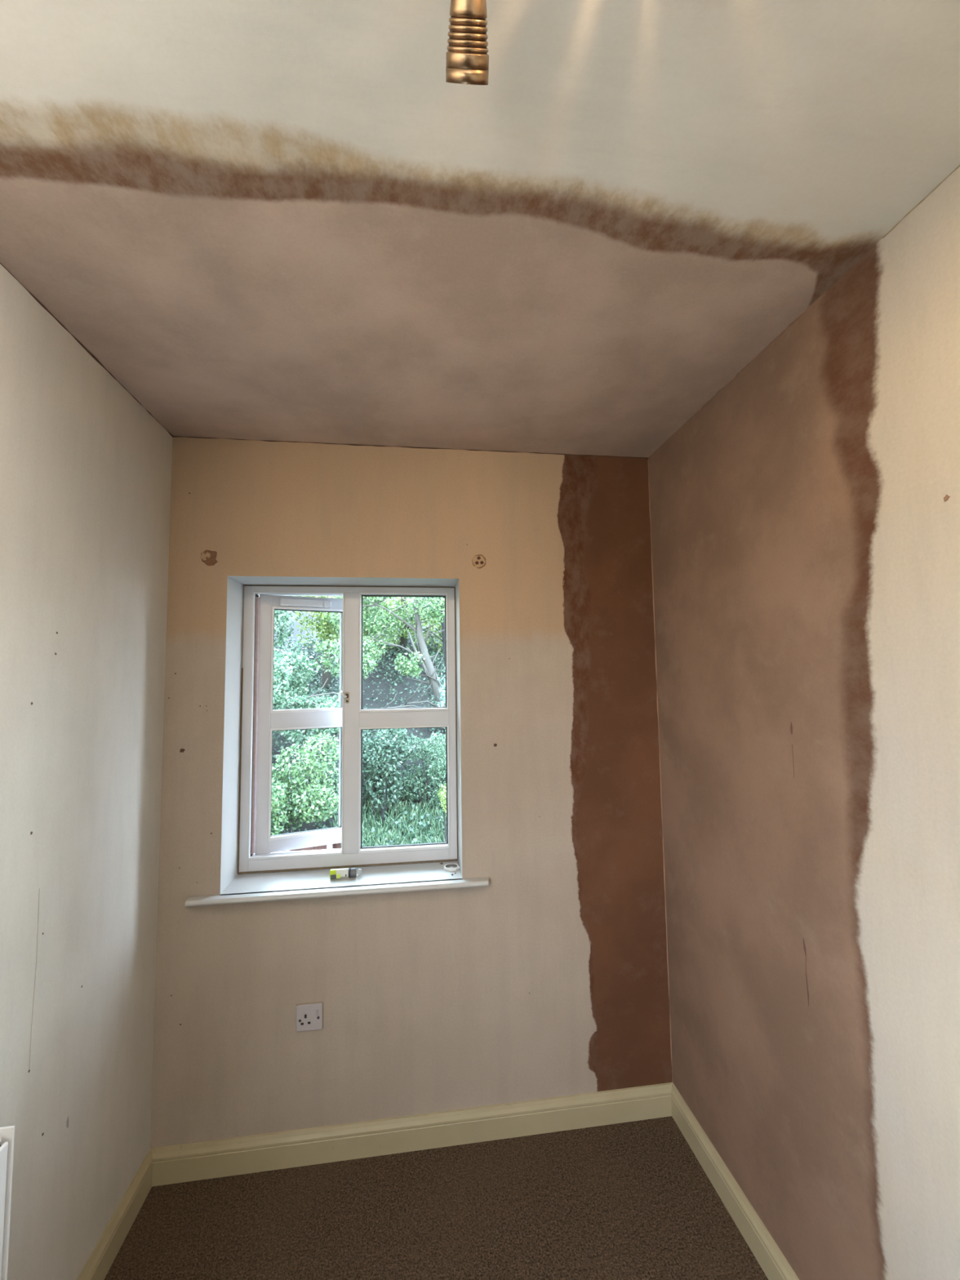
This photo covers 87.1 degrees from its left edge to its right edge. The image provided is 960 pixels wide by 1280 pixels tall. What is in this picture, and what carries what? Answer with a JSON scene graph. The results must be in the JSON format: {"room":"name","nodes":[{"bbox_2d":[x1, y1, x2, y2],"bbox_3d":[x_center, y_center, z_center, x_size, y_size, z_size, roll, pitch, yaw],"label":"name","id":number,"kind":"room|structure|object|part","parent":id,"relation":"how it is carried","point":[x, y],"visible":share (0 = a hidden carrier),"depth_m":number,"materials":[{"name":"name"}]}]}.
{"room":"damaged room","nodes":[
{"label":"damaged room","id":0,"kind":"room"},
{"bbox_2d":[0,263,172,1279],"bbox_3d":[-0.779,0.339,-0.366,0.002,2.400,4.100,0,-4,-8],"label":"wall","id":1,"kind":"structure","parent":0,"point":[86,468],"depth_m":1.23,"materials":[{"name":"paint"}]},
{"bbox_2d":[0,1125,14,1279],"bbox_3d":[-0.809,1.131,0.286,0.103,0.596,1.215,0,-4,-8],"label":"radiator","id":2,"kind":"object","parent":1,"relation":"attached to","point":[6,1133],"visible":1,"depth_m":0.90,"materials":[{"name":"white metal"}]},
{"bbox_3d":[-0.764,1.139,0.286,0.007,0.578,1.206,0,-4,-8],"label":"panel","id":3,"kind":"part","parent":2,"relation":"part of","materials":[{"name":"white metal"}]},
{"bbox_2d":[76,1148,152,1279],"bbox_3d":[-0.756,1.486,-0.450,0.016,0.099,4.100,0,-4,-8],"label":"baseboard","id":4,"kind":"structure","parent":1,"relation":"attached to","point":[98,1264],"depth_m":1.39,"materials":[{"name":"beige wood"}]},
{"bbox_2d":[150,436,672,1147],"bbox_3d":[-0.186,0.488,1.773,1.737,2.400,0.003,0,-4,-8],"label":"wall","id":5,"kind":"structure","parent":0,"point":[548,978],"depth_m":1.78,"materials":[{"name":"paint"}]},
{"bbox_2d":[296,1001,323,1031],"bbox_3d":[-0.561,1.241,1.662,0.086,0.084,0.012,0,-4,-8],"label":"wall socket","id":6,"kind":"object","parent":5,"relation":"attached to","point":[309,1016],"visible":1,"depth_m":1.66,"materials":[{"name":"grey plastic"}]},
{"bbox_2d":[315,1008,319,1015],"bbox_3d":[-0.536,1.226,1.664,0.011,0.021,0.006,0,-4,-8],"label":"rocker switch","id":7,"kind":"object","parent":6,"relation":"attached to","point":[317,1011],"depth_m":1.66,"materials":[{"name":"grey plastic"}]},
{"bbox_2d":[185,575,488,906],"bbox_3d":[-0.493,0.332,1.944,0.990,1.081,0.478,0,-4,-8],"label":"window","id":8,"kind":"structure","parent":5,"relation":"in","point":[267,874],"depth_m":1.90,"materials":[{"name":"white plastic"}]},
{"bbox_3d":[-0.685,0.317,2.013,0.372,0.979,0.055,1,-5,-24],"label":"casement sash","id":9,"kind":"part","parent":8,"relation":"part of","materials":[{"name":"white plastic"}]},
{"bbox_2d":[280,598,331,608],"bbox_3d":[-0.691,-0.146,2.007,0.190,0.028,0.022,1,-5,-24],"label":"vent","id":10,"kind":"object","parent":8,"relation":"attached to","point":[284,602],"depth_m":2.00,"materials":[{"name":"white plastic"}]},
{"bbox_3d":[-0.500,0.873,2.033,0.797,0.004,0.220,0,-4,-8],"label":"sill","id":11,"kind":"part","parent":8,"relation":"part of","materials":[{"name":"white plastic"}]},
{"bbox_3d":[-0.469,0.850,1.777,0.990,0.022,0.218,0,-4,-8],"label":"sill","id":12,"kind":"part","parent":8,"relation":"part of","materials":[{"name":"white paint"}]},
{"bbox_3d":[-0.526,0.207,1.930,0.023,0.026,0.078,1,-5,-26],"label":"handle","id":13,"kind":"part","parent":8,"relation":"part of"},
{"bbox_2d":[329,867,362,879],"bbox_3d":[-0.474,0.826,1.791,0.111,0.032,0.034,0,-4,-8],"label":"bottle","id":14,"kind":"object","parent":8,"relation":"on","point":[347,872],"visible":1,"depth_m":1.78,"materials":[{"name":"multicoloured plastic"}]},
{"bbox_3d":[-0.514,0.829,1.770,0.019,0.014,0.002,0,-4,-8],"label":"label panel","id":15,"kind":"part","parent":14,"relation":"part of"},
{"bbox_3d":[-0.504,0.219,1.919,0.014,0.042,0.004,0,-4,-8],"label":"strike plate","id":16,"kind":"part","parent":8,"relation":"part of","materials":[{"name":"silver metal"}]},
{"bbox_3d":[-0.491,0.319,1.945,0.797,1.050,0.062,0,-4,-8],"label":"frame","id":17,"kind":"part","parent":8,"relation":"part of","materials":[{"name":"white plastic"}]},
{"bbox_2d":[444,863,460,871],"bbox_3d":[-0.105,0.835,1.857,0.053,0.010,0.055,1,-5,-27],"label":"tape roll","id":18,"kind":"object","parent":8,"relation":"on","point":[457,867],"visible":1,"depth_m":1.84,"materials":[{"name":"white plastic"}]},
{"bbox_2d":[150,1082,672,1186],"bbox_3d":[-0.170,1.634,1.682,1.736,0.099,0.016,0,-4,-8],"label":"baseboard","id":19,"kind":"structure","parent":5,"relation":"attached to","point":[223,1157],"depth_m":1.67,"materials":[{"name":"beige wood"}]},
{"bbox_2d":[104,1115,768,1279],"bbox_3d":[0.098,1.532,-0.340,1.736,0.001,4.100,0,-4,-8],"label":"floor","id":20,"kind":"structure","parent":0,"point":[629,1200],"depth_m":1.45,"materials":[{"name":"brown carpet"}]},
{"bbox_2d":[0,0,959,458],"bbox_3d":[0.065,-0.860,-0.163,1.742,0.010,4.102,0,-4,-8],"label":"ceiling","id":21,"kind":"structure","parent":0,"point":[267,220],"depth_m":0.88,"materials":[{"name":"paint"}]},
{"bbox_2d":[445,0,488,84],"bbox_3d":[0.222,-0.746,0.310,0.249,0.164,0.836,3,-6,-44],"label":"ceiling spotlight","id":22,"kind":"object","parent":21,"relation":"attached to","point":[467,58],"visible":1,"depth_m":0.59,"materials":[{"name":"gold metal"}]},
{"bbox_2d":[648,166,959,1279],"bbox_3d":[0.941,0.331,-0.139,0.003,2.400,4.100,0,-4,-8],"label":"wall","id":23,"kind":"structure","parent":0,"point":[805,521],"depth_m":1.12,"materials":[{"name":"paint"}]},
{"bbox_2d":[671,1082,799,1279],"bbox_3d":[0.950,1.479,-0.224,0.016,0.099,4.100,0,-4,-8],"label":"baseboard","id":24,"kind":"structure","parent":23,"relation":"attached to","point":[768,1255],"depth_m":1.45,"materials":[{"name":"beige wood"}]},
{"label":"outside","id":25,"kind":"structure","parent":0,"visible":0},
{"bbox_2d":[271,595,445,845],"bbox_3d":[-1.982,0.881,8.740,18.000,6.344,13.700,0,-4,-8],"label":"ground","id":26,"kind":"structure","parent":25,"point":[399,687],"depth_m":9.89,"materials":[{"name":"plant"}]},
{"bbox_2d":[274,595,301,650],"bbox_3d":[-4.726,-0.581,8.850,3.266,3.705,1.701,0,-4,-5],"label":"tree","id":27,"kind":"object","parent":26,"relation":"on","point":[282,637],"visible":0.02,"depth_m":9.01,"materials":[{"name":"green plant"}]},
{"bbox_2d":[272,647,318,733],"bbox_3d":[-3.393,0.951,7.315,1.907,1.939,1.583,0,-4,-8],"label":"shrub","id":28,"kind":"object","parent":26,"relation":"on","point":[282,680],"visible":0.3,"depth_m":7.45,"materials":[{"name":"green plant"}]},
{"bbox_2d":[271,732,342,835],"bbox_3d":[-2.292,1.885,6.130,1.471,1.519,0.985,2,-5,-29],"label":"shrub","id":29,"kind":"object","parent":26,"relation":"on","point":[312,805],"visible":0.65,"depth_m":6.06,"materials":[{"name":"green plant"}]},
{"bbox_2d":[278,842,340,852],"bbox_3d":[-2.247,2.638,4.548,2.160,1.575,0.107,0,-4,-8],"label":"fence","id":30,"kind":"object","parent":26,"relation":"on","point":[336,846],"visible":0.02,"depth_m":4.72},
{"bbox_2d":[278,693,366,790],"bbox_3d":[-2.186,1.506,7.127,1.247,1.502,1.012,-3,-5,30],"label":"shrub","id":31,"kind":"object","parent":26,"relation":"on","point":[323,702],"visible":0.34,"depth_m":6.95,"materials":[{"name":"green plant"}]},
{"bbox_2d":[286,678,338,709],"bbox_3d":[-2.302,0.757,7.139,0.857,0.434,0.027,0,-4,-8],"label":"dead branch","id":32,"kind":"object","parent":31,"relation":"attached to","point":[313,695],"visible":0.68,"depth_m":7.13,"materials":[{"name":"grey wood"}]},
{"bbox_2d":[303,693,339,705],"bbox_3d":[-2.161,0.946,7.042,0.612,0.489,0.027,0,-4,-8],"label":"dead branch","id":33,"kind":"object","parent":31,"relation":"in","point":[313,703],"visible":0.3,"depth_m":7.02,"materials":[{"name":"grey wood"}]},
{"bbox_2d":[294,595,366,687],"bbox_3d":[-3.270,-0.710,9.939,2.178,3.282,1.690,0,-4,-8],"label":"tree","id":34,"kind":"object","parent":26,"relation":"on","point":[324,626],"visible":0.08,"depth_m":9.63,"materials":[{"name":"green plant"}]},
{"bbox_2d":[271,613,446,846],"bbox_3d":[-1.959,1.326,8.610,12.063,4.442,6.966,0,-4,-8],"label":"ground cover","id":35,"kind":"structure","parent":26,"relation":"on","point":[313,691],"depth_m":8.84,"materials":[{"name":"green plant"}]},
{"bbox_2d":[335,728,413,823],"bbox_3d":[-1.437,1.802,6.918,1.000,1.435,0.982,2,-5,-37],"label":"shrub","id":36,"kind":"object","parent":26,"relation":"on","point":[380,764],"visible":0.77,"depth_m":6.83,"materials":[{"name":"green plant"}]},
{"bbox_2d":[312,595,445,728],"bbox_3d":[-1.432,-0.367,9.013,2.813,4.216,1.906,0,-4,-8],"label":"leaning tree","id":37,"kind":"object","parent":26,"relation":"on","point":[424,658],"visible":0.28,"depth_m":8.67,"materials":[{"name":"green plant"}]},
{"bbox_2d":[328,790,446,848],"bbox_3d":[0.510,2.571,6.397,4.996,1.590,2.228,0,-4,-8],"label":"grass","id":38,"kind":"structure","parent":26,"relation":"on","point":[393,834],"depth_m":6.78,"materials":[{"name":"green plant"}]},
{"bbox_2d":[333,596,443,656],"bbox_3d":[-1.725,-0.912,11.319,3.889,3.044,1.881,0,-4,-15],"label":"tree","id":39,"kind":"object","parent":26,"relation":"on","point":[403,636],"visible":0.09,"depth_m":11.09,"materials":[{"name":"green plant"}]},
{"bbox_2d":[383,692,417,707],"bbox_3d":[-1.326,1.036,7.983,1.310,0.415,0.064,0,-4,-12],"label":"dead branch","id":40,"kind":"object","parent":26,"relation":"on","point":[397,692],"visible":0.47,"depth_m":7.98,"materials":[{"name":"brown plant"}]},
{"bbox_2d":[392,732,446,807],"bbox_3d":[-0.692,1.889,7.260,1.277,1.135,0.831,0,-4,-8],"label":"shrub","id":41,"kind":"object","parent":26,"relation":"on","point":[440,763],"visible":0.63,"depth_m":7.23,"materials":[{"name":"green plant"}]},
{"bbox_2d":[412,597,445,689],"bbox_3d":[-0.524,-0.822,9.954,2.258,4.425,1.727,0,-4,-8],"label":"tree","id":42,"kind":"object","parent":26,"relation":"on","point":[442,624],"visible":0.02,"depth_m":9.39,"materials":[{"name":"green plant"}]},
{"bbox_2d":[437,668,445,731],"bbox_3d":[-0.051,1.121,7.965,1.270,1.600,0.870,-1,-4,3],"label":"shrub","id":43,"kind":"object","parent":26,"relation":"on","point":[442,694],"visible":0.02,"depth_m":8.01,"materials":[{"name":"plant"}]},
{"bbox_2d":[437,782,446,841],"bbox_3d":[-0.299,2.293,6.390,0.470,1.039,0.470,0,-4,-8],"label":"shrub","id":44,"kind":"object","parent":26,"relation":"on","point":[442,794],"visible":0.2,"depth_m":6.39,"materials":[{"name":"green plant"}]}
]}

